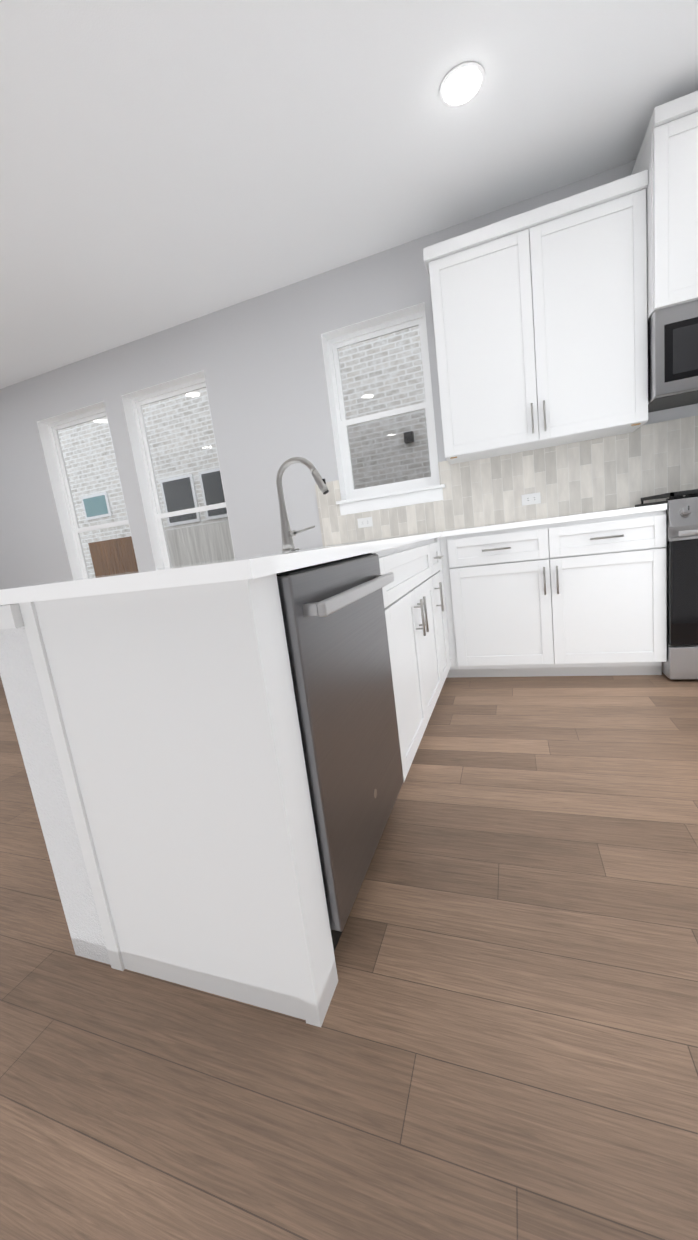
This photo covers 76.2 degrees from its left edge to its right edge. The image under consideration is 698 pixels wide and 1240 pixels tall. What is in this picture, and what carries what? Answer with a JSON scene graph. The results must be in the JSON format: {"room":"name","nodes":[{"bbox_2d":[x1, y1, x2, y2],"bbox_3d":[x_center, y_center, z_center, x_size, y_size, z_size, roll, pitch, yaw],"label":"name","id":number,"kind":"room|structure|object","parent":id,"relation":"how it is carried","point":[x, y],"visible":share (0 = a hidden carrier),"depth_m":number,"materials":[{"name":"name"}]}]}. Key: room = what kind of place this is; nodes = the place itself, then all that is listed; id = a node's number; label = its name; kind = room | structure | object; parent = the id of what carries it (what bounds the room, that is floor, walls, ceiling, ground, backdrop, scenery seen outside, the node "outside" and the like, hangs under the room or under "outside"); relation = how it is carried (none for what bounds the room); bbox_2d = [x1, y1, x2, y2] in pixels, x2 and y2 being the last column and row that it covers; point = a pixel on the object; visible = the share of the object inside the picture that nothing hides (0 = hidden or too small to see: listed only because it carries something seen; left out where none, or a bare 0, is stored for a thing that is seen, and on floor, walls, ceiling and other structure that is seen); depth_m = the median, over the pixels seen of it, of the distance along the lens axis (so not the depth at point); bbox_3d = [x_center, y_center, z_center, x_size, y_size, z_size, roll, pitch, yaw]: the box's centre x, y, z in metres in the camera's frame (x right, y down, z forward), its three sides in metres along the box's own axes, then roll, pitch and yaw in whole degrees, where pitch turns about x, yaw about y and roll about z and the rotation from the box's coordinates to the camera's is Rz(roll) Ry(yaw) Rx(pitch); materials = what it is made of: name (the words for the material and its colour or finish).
{"room":"kitchen","nodes":[
{"label":"kitchen","id":0,"kind":"room"},
{"bbox_2d":[0,626,110,964],"bbox_3d":[-0.236,0.129,2.217,0.120,0.872,2.635,-4,10,20],"label":"wall","id":1,"kind":"structure","parent":0,"point":[22,690],"depth_m":1.00,"materials":[{"name":"white paint"}]},
{"bbox_2d":[0,603,23,628],"bbox_3d":[-0.866,0.003,0.974,0.424,0.048,0.022,-4,10,20],"label":"apron","id":2,"kind":"object","parent":1,"relation":"attached to","point":[10,615],"visible":0.8,"depth_m":0.90,"materials":[{"name":"white"}]},
{"bbox_2d":[0,659,697,1239],"bbox_3d":[-0.589,0.973,0.487,9.800,0.100,6.700,-4,10,20],"label":"floor","id":3,"kind":"structure","parent":0,"point":[500,1043],"depth_m":0.84,"materials":[{"name":"brown wood"}]},
{"bbox_2d":[19,546,418,1026],"bbox_3d":[-0.209,0.298,1.225,0.595,0.874,0.766,-4,10,20],"label":"base cabinet","id":4,"kind":"object","parent":3,"relation":"on","point":[172,714],"depth_m":0.87,"materials":[{"name":"white wood"}]},
{"bbox_2d":[276,553,403,950],"bbox_3d":[-0.181,0.294,1.233,0.580,0.865,0.592,-4,10,20],"label":"dishwasher","id":5,"kind":"object","parent":3,"relation":"on","point":[334,618],"visible":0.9,"depth_m":1.00,"materials":[{"name":"grey metal"}]},
{"bbox_2d":[399,537,454,743],"bbox_3d":[0.064,0.131,1.982,0.595,0.874,0.998,-4,10,20],"label":"base cabinet","id":6,"kind":"object","parent":3,"relation":"on","point":[424,587],"depth_m":2.05,"materials":[{"name":"white wood"}]},
{"bbox_2d":[443,536,459,676],"bbox_3d":[0.265,0.008,2.543,0.595,0.874,0.468,-4,10,20],"label":"base cabinet","id":7,"kind":"object","parent":3,"relation":"on","point":[450,620],"depth_m":2.64,"materials":[{"name":"white wood"}]},
{"bbox_2d":[0,531,443,604],"bbox_3d":[-0.175,-0.318,2.074,0.995,0.030,2.653,-4,10,20],"label":"countertop","id":8,"kind":"structure","parent":7,"relation":"on","point":[242,568],"depth_m":0.80,"materials":[{"name":"white stone"}]},
{"bbox_2d":[276,457,328,551],"bbox_3d":[-0.202,-0.505,1.933,0.258,0.390,0.062,-4,10,20],"label":"faucet","id":9,"kind":"object","parent":8,"relation":"on","point":[287,538],"visible":0.94,"depth_m":1.94,"materials":[{"name":"silver metal"}]},
{"bbox_2d":[444,503,666,536],"bbox_3d":[1.150,-0.585,2.640,1.071,0.030,0.622,-4,10,20],"label":"countertop","id":10,"kind":"structure","parent":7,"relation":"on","point":[649,508],"depth_m":2.34,"materials":[{"name":"white stone"}]},
{"bbox_2d":[447,510,666,676],"bbox_3d":[1.205,-0.140,2.705,1.067,0.874,0.662,-4,10,20],"label":"base cabinet","id":11,"kind":"object","parent":3,"relation":"on","point":[586,597],"visible":1,"depth_m":2.42,"materials":[{"name":"white wood"}]},
{"bbox_2d":[635,489,697,678],"bbox_3d":[2.045,-0.224,2.344,0.760,0.954,0.724,-4,10,20],"label":"range","id":12,"kind":"object","parent":3,"relation":"on","point":[682,575],"visible":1,"depth_m":2.20,"materials":[{"name":"silver metal"}]},
{"bbox_2d":[0,160,697,648],"bbox_3d":[0.319,-1.084,3.262,9.800,2.750,0.150,-4,10,20],"label":"wall","id":13,"kind":"structure","parent":0,"point":[258,362],"depth_m":3.48,"materials":[{"name":"white paint"}]},
{"bbox_2d":[37,401,138,578],"bbox_3d":[-2.401,-1.008,4.238,0.920,1.818,0.185,-4,10,20],"label":"window","id":14,"kind":"structure","parent":13,"relation":"in","point":[49,428],"depth_m":4.31,"materials":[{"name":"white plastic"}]},
{"bbox_2d":[121,370,234,567],"bbox_3d":[-1.417,-1.069,3.870,0.928,1.818,0.185,-4,10,20],"label":"window","id":15,"kind":"structure","parent":13,"relation":"in","point":[134,402],"depth_m":3.94,"materials":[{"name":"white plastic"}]},
{"bbox_2d":[321,302,444,514],"bbox_3d":[0.242,-1.444,3.191,0.809,1.263,0.185,-4,10,20],"label":"window","id":16,"kind":"structure","parent":13,"relation":"in","point":[381,496],"depth_m":3.23,"materials":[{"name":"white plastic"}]},
{"bbox_2d":[315,415,697,545],"bbox_3d":[1.644,-0.920,2.734,4.008,0.468,0.010,-4,10,20],"label":"tile backsplash","id":17,"kind":"structure","parent":13,"relation":"attached to","point":[626,470],"depth_m":2.87,"materials":[{"name":"beige tile"}]},
{"bbox_2d":[357,517,372,527],"bbox_3d":[0.120,-0.725,3.315,0.115,0.070,0.007,-4,10,20],"label":"electrical outlet","id":18,"kind":"object","parent":17,"relation":"attached to","point":[365,522],"visible":1,"depth_m":3.31,"materials":[{"name":"white plastic"}]},
{"bbox_2d":[521,492,540,505],"bbox_3d":[1.192,-0.791,2.915,0.115,0.070,0.007,-4,10,20],"label":"electrical outlet","id":19,"kind":"object","parent":17,"relation":"attached to","point":[531,498],"visible":1,"depth_m":2.91,"materials":[{"name":"white plastic"}]},
{"bbox_2d":[423,169,647,463],"bbox_3d":[1.056,-1.609,2.588,1.089,1.147,0.384,-4,10,20],"label":"upper cabinet","id":20,"kind":"object","parent":13,"relation":"attached to","point":[540,324],"visible":1,"depth_m":2.43,"materials":[{"name":"white wood"}]},
{"bbox_2d":[631,91,697,320],"bbox_3d":[1.872,-1.985,2.157,0.779,0.824,0.484,-4,10,20],"label":"upper cabinet","id":21,"kind":"object","parent":13,"relation":"attached to","point":[667,157],"visible":0.79,"depth_m":2.09,"materials":[{"name":"white wood"}]},
{"bbox_2d":[647,300,697,412],"bbox_3d":[1.946,-1.386,2.270,0.756,0.402,0.470,-4,10,20],"label":"over-the-range microwave","id":22,"kind":"object","parent":21,"relation":"attached to","point":[672,332],"visible":0.85,"depth_m":2.21,"materials":[{"name":"silver metal"}]},
{"bbox_2d":[0,0,697,388],"bbox_3d":[-0.942,-1.813,0.001,9.800,0.100,6.700,-4,10,20],"label":"ceiling","id":23,"kind":"structure","parent":0,"point":[164,164],"depth_m":2.04,"materials":[{"name":"white paint"}]},
{"bbox_2d":[439,61,484,107],"bbox_3d":[0.479,-2.268,1.891,0.190,0.007,0.190,-4,10,20],"label":"recessed light","id":24,"kind":"object","parent":23,"relation":"in","point":[462,84],"visible":1,"depth_m":1.88,"materials":[{"name":"white plastic"}]},
{"label":"outside","id":25,"kind":"structure","parent":0,"visible":0},
{"bbox_3d":[-0.958,0.646,6.001,14.000,0.050,3.350,-4,10,20],"label":"ground","id":26,"kind":"structure","parent":25,"visible":0},
{"bbox_2d":[88,521,234,575],"bbox_3d":[-0.341,-0.449,5.641,7.470,2.060,0.080,-4,10,20],"label":"fence","id":27,"kind":"object","parent":26,"relation":"on","point":[171,541],"depth_m":6.24,"materials":[{"name":"wood"}]},
{"bbox_2d":[58,326,430,576],"bbox_3d":[-1.411,-3.364,6.882,11.000,7.600,0.400,-4,10,20],"label":"brick house","id":28,"kind":"structure","parent":26,"relation":"on","point":[160,412],"depth_m":7.25,"materials":[{"name":"white brick"}]}
]}

